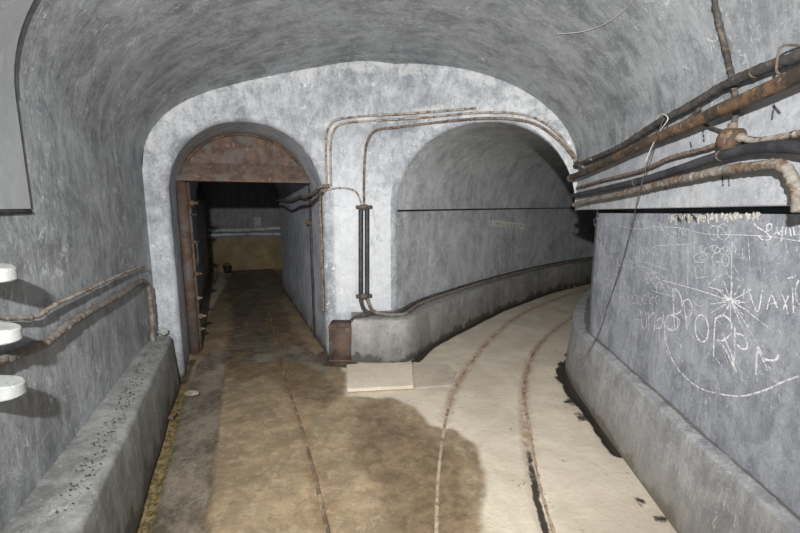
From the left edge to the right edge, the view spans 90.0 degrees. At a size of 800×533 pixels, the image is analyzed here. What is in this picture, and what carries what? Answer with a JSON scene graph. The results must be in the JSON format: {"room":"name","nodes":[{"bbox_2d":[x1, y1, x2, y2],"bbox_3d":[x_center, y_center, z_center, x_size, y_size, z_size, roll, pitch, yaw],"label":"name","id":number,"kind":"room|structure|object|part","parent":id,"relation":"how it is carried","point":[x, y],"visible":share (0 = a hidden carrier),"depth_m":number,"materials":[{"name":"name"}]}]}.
{"room":"underground passage","nodes":[
{"label":"underground passage","id":0,"kind":"room"},
{"bbox_2d":[0,99,157,532],"bbox_3d":[-1.230,0.592,-0.360,0.699,2.140,8.097,-1,9,-9],"label":"wall","id":1,"kind":"structure","parent":0,"point":[87,225],"depth_m":1.93,"materials":[{"name":"paint"}]},
{"bbox_2d":[0,263,17,282],"bbox_3d":[-1.334,0.012,1.287,0.150,0.090,0.130,-3,9,-20],"label":"bracket","id":2,"kind":"object","parent":1,"relation":"attached to","point":[8,272],"visible":1,"depth_m":1.29,"materials":[{"name":"ceramic"}]},
{"bbox_2d":[0,322,22,344],"bbox_3d":[-1.326,0.210,1.296,0.150,0.090,0.130,-3,9,-20],"label":"bracket","id":3,"kind":"object","parent":1,"relation":"attached to","point":[9,332],"visible":1,"depth_m":1.30,"materials":[{"name":"ceramic"}]},
{"bbox_2d":[0,375,26,401],"bbox_3d":[-1.318,0.391,1.302,0.150,0.090,0.130,-3,9,-20],"label":"bracket","id":4,"kind":"object","parent":1,"relation":"attached to","point":[11,386],"visible":1,"depth_m":1.30,"materials":[{"name":"ceramic"}]},
{"bbox_2d":[0,0,35,214],"bbox_3d":[-0.902,-0.795,0.724,0.955,1.423,2.039,-2,9,-10],"label":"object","id":5,"kind":"object","parent":1,"relation":"attached to","point":[14,184],"visible":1,"depth_m":1.54,"materials":[{"name":"grey paint"}]},
{"bbox_2d":[0,266,147,320],"bbox_3d":[-1.708,0.099,2.287,0.025,0.174,2.065,-3,9,-20],"label":"cable","id":6,"kind":"object","parent":1,"relation":"attached to","point":[45,311],"visible":1,"depth_m":1.79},
{"bbox_2d":[0,279,155,366],"bbox_3d":[-1.718,0.469,2.354,0.047,0.638,2.149,-3,9,-20],"label":"cable","id":7,"kind":"object","parent":1,"relation":"attached to","point":[16,354],"visible":0.99,"depth_m":1.92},
{"bbox_2d":[1,336,178,532],"bbox_3d":[-1.098,1.416,-0.281,0.915,0.494,7.923,-1,9,-9],"label":"concrete ledge","id":8,"kind":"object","parent":1,"relation":"attached to","point":[114,499],"depth_m":1.93,"materials":[{"name":"concrete"}]},
{"bbox_2d":[55,337,165,512],"bbox_3d":[-1.639,0.750,2.442,0.099,0.004,2.121,-4,9,-22],"label":"crumbs","id":9,"kind":"object","parent":8,"relation":"on","point":[155,337],"visible":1,"depth_m":1.97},
{"bbox_2d":[158,328,167,335],"bbox_3d":[-2.102,0.579,3.550,0.096,0.062,0.074,0,9,0],"label":"rubble stone","id":10,"kind":"object","parent":8,"relation":"on","point":[163,331],"visible":1,"depth_m":3.53,"materials":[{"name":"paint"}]},
{"bbox_2d":[170,194,208,373],"bbox_3d":[-3.316,-0.255,6.592,0.001,1.700,6.405,-4,10,-23],"label":"wall","id":11,"kind":"structure","parent":0,"point":[199,221],"depth_m":4.24,"materials":[{"name":"paint"}]},
{"bbox_2d":[203,182,281,271],"bbox_3d":[-2.512,-1.161,10.313,4.500,2.360,0.001,-4,9,-23],"label":"wall","id":12,"kind":"structure","parent":0,"point":[227,205],"depth_m":9.77,"materials":[{"name":"concrete"}]},
{"bbox_2d":[207,226,279,232],"bbox_3d":[-3.155,-0.938,9.963,2.982,0.138,0.109,-4,9,-23],"label":"pipe","id":13,"kind":"object","parent":12,"relation":"attached to","point":[265,228],"visible":0.62,"depth_m":9.65,"materials":[{"name":"metal"}]},
{"bbox_2d":[207,232,280,236],"bbox_3d":[-3.158,-0.818,9.991,2.981,0.109,0.088,-4,9,-23],"label":"pipe","id":14,"kind":"object","parent":12,"relation":"attached to","point":[241,233],"visible":0.6,"depth_m":9.71,"materials":[{"name":"metal"}]},
{"bbox_2d":[252,216,262,227],"bbox_3d":[-3.491,-1.083,9.811,0.220,0.280,0.155,-4,9,-23],"label":"switch box","id":15,"kind":"object","parent":12,"relation":"attached to","point":[257,221],"visible":1,"depth_m":9.74,"materials":[{"name":"paint"}]},
{"bbox_3d":[-3.464,-1.074,9.750,0.170,0.230,0.020,-4,9,-23],"label":"lid","id":16,"kind":"part","parent":15,"relation":"part of","materials":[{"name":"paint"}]},
{"bbox_2d":[169,122,320,200],"bbox_3d":[-1.248,-1.561,7.288,4.543,0.670,6.415,-4,10,-23],"label":"ceiling","id":17,"kind":"structure","parent":0,"point":[285,191],"depth_m":4.10,"materials":[{"name":"paint"}]},
{"bbox_2d":[279,196,325,352],"bbox_3d":[-0.137,-0.551,6.351,3.000,2.360,3.575,-4,9,-23],"label":"wall","id":18,"kind":"structure","parent":0,"point":[295,234],"depth_m":5.37,"materials":[{"name":"paint"}]},
{"bbox_2d":[277,192,323,211],"bbox_3d":[-1.522,-0.886,5.637,0.064,0.227,3.663,-4,10,-23],"label":"cable","id":19,"kind":"object","parent":18,"relation":"attached to","point":[321,193],"visible":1,"depth_m":4.62,"materials":[{"name":"black rubber"}]},
{"bbox_2d":[275,184,329,201],"bbox_3d":[-1.527,-0.989,5.615,0.133,0.169,3.670,-4,10,-24],"label":"cable","id":20,"kind":"object","parent":18,"relation":"attached to","point":[318,187],"visible":1,"depth_m":4.41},
{"bbox_2d":[142,61,577,377],"bbox_3d":[-0.316,-0.496,3.885,3.805,3.000,0.641,0,9,-3],"label":"wall","id":21,"kind":"structure","parent":0,"point":[305,102],"depth_m":3.92,"materials":[{"name":"paint"}]},
{"bbox_2d":[176,133,315,354],"bbox_3d":[-1.644,-0.255,4.404,1.360,2.346,0.230,-4,9,-23],"label":"door frame","id":22,"kind":"structure","parent":21,"relation":"attached to","point":[229,157],"depth_m":4.22,"materials":[{"name":"metal"}]},
{"bbox_3d":[-2.220,0.028,4.226,0.112,1.840,0.135,-4,9,-23],"label":"post","id":23,"kind":"part","parent":22,"relation":"part of","materials":[{"name":"metal"}]},
{"bbox_3d":[-2.125,-0.146,4.177,0.034,0.270,0.014,-4,9,-23],"label":"latch rod","id":24,"kind":"part","parent":22,"relation":"part of","materials":[{"name":"grey metal"}]},
{"bbox_3d":[-1.659,-1.194,4.292,1.347,0.456,0.040,-4,9,-23],"label":"arch plate","id":25,"kind":"part","parent":22,"relation":"part of","materials":[{"name":"metal"}]},
{"bbox_3d":[-1.035,-0.047,4.713,0.025,1.840,0.070,-4,9,-23],"label":"post","id":26,"kind":"part","parent":22,"relation":"part of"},
{"bbox_2d":[319,188,327,311],"bbox_3d":[-0.772,-0.164,4.101,0.103,1.278,0.043,-4,10,-25],"label":"cable","id":27,"kind":"object","parent":21,"relation":"attached to","point":[325,189],"visible":1,"depth_m":4.08,"materials":[{"name":"brown metal"}]},
{"bbox_2d":[327,187,361,202],"bbox_3d":[-0.564,-0.725,4.063,0.351,0.164,0.021,-2,9,-12],"label":"conduit","id":28,"kind":"object","parent":21,"relation":"attached to","point":[355,191],"visible":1,"depth_m":4.05,"materials":[{"name":"grey metal"}]},
{"bbox_2d":[356,204,371,298],"bbox_3d":[-0.374,-0.147,4.168,0.183,0.990,0.067,-2,9,-11],"label":"duct","id":29,"kind":"object","parent":21,"relation":"attached to","point":[361,207],"visible":1,"depth_m":4.15,"materials":[{"name":"black metal"}]},
{"bbox_2d":[162,115,568,376],"bbox_3d":[-0.238,-0.220,3.966,3.703,2.429,0.665,0,9,-2],"label":"trim","id":30,"kind":"structure","parent":21,"relation":"attached to","point":[187,136],"depth_m":3.83,"materials":[{"name":"paint"}]},
{"bbox_2d":[325,107,475,183],"bbox_3d":[-0.007,-1.161,3.976,1.475,0.750,0.181,1,9,5],"label":"conduit","id":31,"kind":"object","parent":21,"relation":"attached to","point":[469,108],"visible":1,"depth_m":3.95,"materials":[{"name":"brown metal"}]},
{"bbox_2d":[329,111,591,185],"bbox_3d":[0.490,-1.113,3.741,2.382,0.686,0.509,4,9,22],"label":"conduit","id":32,"kind":"object","parent":21,"relation":"attached to","point":[477,112],"visible":0.94,"depth_m":3.87,"materials":[{"name":"metal"}]},
{"bbox_2d":[363,117,583,203],"bbox_3d":[0.634,-0.997,3.812,2.055,0.833,0.414,4,10,24],"label":"conduit","id":33,"kind":"object","parent":21,"relation":"attached to","point":[550,133],"visible":0.97,"depth_m":3.83,"materials":[{"name":"metal"}]},
{"bbox_2d":[135,268,676,532],"bbox_3d":[2.330,1.080,3.697,17.660,0.078,16.180,0,9,0],"label":"floor","id":34,"kind":"structure","parent":0,"point":[233,457],"depth_m":2.78,"materials":[{"name":"concrete"}]},
{"bbox_2d":[168,412,176,419],"bbox_3d":[-1.754,1.155,3.094,0.037,0.045,0.097,0,9,0],"label":"wood sliver","id":35,"kind":"object","parent":34,"relation":"on","point":[172,416],"visible":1,"depth_m":3.07,"materials":[{"name":"brown wood"}]},
{"bbox_2d":[184,390,198,395],"bbox_3d":[-1.785,1.083,3.425,0.140,0.046,0.070,0,9,0],"label":"rubble stone","id":36,"kind":"object","parent":34,"relation":"on","point":[189,392],"visible":1,"depth_m":3.40,"materials":[{"name":"beige stone"}]},
{"bbox_2d":[223,263,230,273],"bbox_3d":[-4.078,0.040,9.444,0.189,0.241,0.189,6,10,33],"label":"bucket","id":37,"kind":"object","parent":34,"relation":"on","point":[227,268],"visible":1,"depth_m":9.39,"materials":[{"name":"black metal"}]},
{"bbox_2d":[267,305,330,532],"bbox_3d":[-1.107,1.045,3.856,0.049,0.039,5.753,-3,9,-21],"label":"rail","id":38,"kind":"object","parent":34,"relation":"on","point":[315,479],"visible":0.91,"depth_m":2.66,"materials":[{"name":"metal"}]},
{"bbox_2d":[328,320,351,362],"bbox_3d":[-0.610,0.776,4.163,0.228,0.400,0.207,0,9,0],"label":"block","id":39,"kind":"object","parent":34,"relation":"on","point":[339,330],"visible":0.9,"depth_m":4.07,"materials":[{"name":"brown metal"}]},
{"bbox_2d":[347,362,413,391],"bbox_3d":[-0.172,1.021,3.746,0.660,0.048,0.609,-1,9,-6],"label":"concrete slab","id":40,"kind":"object","parent":34,"relation":"on","point":[398,375],"visible":1,"depth_m":3.69,"materials":[{"name":"beige concrete"}]},
{"bbox_2d":[413,362,456,388],"bbox_3d":[0.342,1.032,3.811,0.422,0.022,0.603,0,9,0],"label":"slab","id":41,"kind":"object","parent":34,"relation":"on","point":[426,375],"visible":1,"depth_m":3.77,"materials":[{"name":"concrete"}]},
{"bbox_2d":[434,296,564,532],"bbox_3d":[1.991,0.842,5.181,1.206,0.043,8.769,6,10,32],"label":"rail","id":42,"kind":"object","parent":34,"relation":"on","point":[436,521],"visible":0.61,"depth_m":2.58,"materials":[{"name":"metal"}]},
{"bbox_2d":[522,318,571,532],"bbox_3d":[2.477,0.886,4.902,1.171,0.041,8.177,6,10,33],"label":"rail","id":43,"kind":"object","parent":34,"relation":"on","point":[551,525],"visible":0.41,"depth_m":2.80,"materials":[{"name":"metal"}]},
{"bbox_2d":[16,0,799,170],"bbox_3d":[-0.300,-0.851,-0.258,3.800,1.160,8.748,0,9,0],"label":"ceiling","id":44,"kind":"structure","parent":0,"point":[107,71],"depth_m":2.56,"materials":[{"name":"paint"}]},
{"bbox_2d":[556,0,632,33],"bbox_3d":[1.101,-1.403,2.267,0.069,0.118,0.710,-1,9,-9],"label":"wire","id":45,"kind":"object","parent":44,"relation":"attached to","point":[631,0],"visible":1,"depth_m":2.27,"materials":[{"name":"grey metal"}]},
{"bbox_2d":[711,0,739,122],"bbox_3d":[1.296,-0.839,1.619,0.150,0.554,0.108,0,9,0],"label":"cable","id":46,"kind":"object","parent":44,"relation":"hanging from","point":[717,14],"visible":0.87,"depth_m":1.63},
{"bbox_2d":[775,44,799,74],"bbox_3d":[1.303,-0.691,1.338,0.092,0.101,0.008,0,9,0],"label":"hook","id":47,"kind":"object","parent":44,"relation":"attached to","point":[777,72],"visible":0.95,"depth_m":1.33,"materials":[{"name":"beige metal"}]},
{"bbox_2d":[566,65,799,181],"bbox_3d":[1.393,-0.692,2.402,0.067,0.236,2.378,1,9,6],"label":"pipe","id":48,"kind":"object","parent":47,"relation":"hanging from","point":[789,79],"visible":1,"depth_m":1.66,"materials":[{"name":"brown metal"}]},
{"bbox_2d":[579,118,663,361],"bbox_3d":[1.364,-0.041,2.601,0.219,1.575,0.957,2,9,16],"label":"hanging wire","id":49,"kind":"object","parent":48,"relation":"hanging from","point":[663,118],"visible":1,"depth_m":2.52,"materials":[{"name":"grey metal"}]},
{"bbox_2d":[645,113,668,162],"bbox_3d":[1.341,-0.671,2.093,0.004,0.234,0.201,1,9,6],"label":"wire","id":50,"kind":"object","parent":48,"relation":"attached to","point":[662,113],"visible":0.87,"depth_m":2.06,"materials":[{"name":"grey metal"}]},
{"bbox_2d":[397,122,575,211],"bbox_3d":[5.344,-1.494,7.413,12.654,0.860,3.299,-5,10,-28],"label":"ceiling","id":51,"kind":"structure","parent":0,"point":[483,165],"depth_m":5.13,"materials":[{"name":"paint"}]},
{"bbox_2d":[397,209,607,317],"bbox_3d":[5.412,-0.313,7.465,12.654,1.550,3.578,-5,10,-28],"label":"wall","id":52,"kind":"structure","parent":0,"point":[438,251],"depth_m":5.78,"materials":[{"name":"paint"}]},
{"bbox_2d":[351,259,592,362],"bbox_3d":[3.723,0.219,7.567,10.985,0.475,1.392,-6,11,-35],"label":"trim","id":53,"kind":"structure","parent":52,"relation":"attached to","point":[374,338],"depth_m":4.85,"materials":[{"name":"concrete"}]},
{"bbox_2d":[349,312,371,321],"bbox_3d":[-0.411,0.521,4.118,0.238,0.092,0.064,-4,10,-26],"label":"cable","id":54,"kind":"object","parent":53,"relation":"on","point":[368,313],"visible":1,"depth_m":4.11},
{"bbox_2d":[359,257,592,314],"bbox_3d":[3.320,-0.067,7.384,9.826,0.189,1.025,-7,11,-37],"label":"cable","id":55,"kind":"object","parent":53,"relation":"on","point":[361,302],"visible":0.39,"depth_m":5.10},
{"bbox_2d":[366,258,592,316],"bbox_3d":[3.390,-0.064,7.361,9.794,0.187,1.032,-7,11,-37],"label":"cable","id":56,"kind":"object","parent":53,"relation":"on","point":[390,314],"visible":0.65,"depth_m":5.13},
{"bbox_2d":[589,211,799,516],"bbox_3d":[1.476,0.820,-0.429,0.459,1.710,7.913,0,9,3],"label":"wall","id":57,"kind":"structure","parent":0,"point":[703,308],"depth_m":1.84,"materials":[{"name":"paint"}]},
{"bbox_2d":[576,142,715,188],"bbox_3d":[1.456,-0.605,2.602,0.027,0.134,1.858,1,9,6],"label":"cable","id":58,"kind":"object","parent":57,"relation":"attached to","point":[712,145],"visible":0.98,"depth_m":2.17,"materials":[{"name":"brown metal"}]},
{"bbox_2d":[565,288,799,532],"bbox_3d":[2.071,1.075,1.831,2.093,0.525,12.162,3,9,17],"label":"concrete ledge","id":59,"kind":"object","parent":57,"relation":"attached to","point":[696,485],"depth_m":2.10,"materials":[{"name":"concrete"}]},
{"bbox_2d":[571,140,799,197],"bbox_3d":[1.412,-0.514,2.401,0.046,0.172,2.354,1,9,6],"label":"cable","id":60,"kind":"object","parent":57,"relation":"attached to","point":[770,146],"visible":0.99,"depth_m":1.68,"materials":[{"name":"black rubber"}]},
{"bbox_2d":[572,158,799,212],"bbox_3d":[1.404,-0.435,2.381,0.045,0.190,2.298,1,9,6],"label":"pipe","id":61,"kind":"object","parent":57,"relation":"attached to","point":[790,175],"visible":0.98,"depth_m":1.56,"materials":[{"name":"beige fabric"}]},
{"bbox_2d":[573,49,799,167],"bbox_3d":[1.422,-0.789,2.397,0.048,0.193,2.306,1,9,6],"label":"cable","id":62,"kind":"object","parent":57,"relation":"attached to","point":[793,58],"visible":0.9,"depth_m":1.74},
{"bbox_2d":[575,84,799,213],"bbox_3d":[1.456,-0.187,-0.253,0.557,0.633,8.575,1,9,4],"label":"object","id":63,"kind":"structure","parent":57,"relation":"attached to","point":[766,191],"depth_m":1.81,"materials":[{"name":"paint"}]},
{"bbox_2d":[715,122,746,150],"bbox_3d":[1.341,-0.525,1.628,0.074,0.112,0.132,1,9,6],"label":"junction box","id":64,"kind":"object","parent":57,"relation":"attached to","point":[728,137],"visible":0.89,"depth_m":1.60,"materials":[{"name":"metal"}]},
{"bbox_2d":[739,130,799,142],"bbox_3d":[1.325,-0.472,1.431,0.028,0.061,0.336,1,9,6],"label":"cable","id":65,"kind":"object","parent":64,"relation":"attached to","point":[793,134],"visible":0.88,"depth_m":1.40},
{"bbox_2d":[702,124,760,137],"bbox_3d":[1.348,-0.521,1.559,0.014,0.202,0.609,1,9,6],"label":"cable","id":66,"kind":"object","parent":57,"relation":"attached to","point":[705,125],"visible":0.32,"depth_m":1.74,"materials":[{"name":"grey rubber"}]}
]}

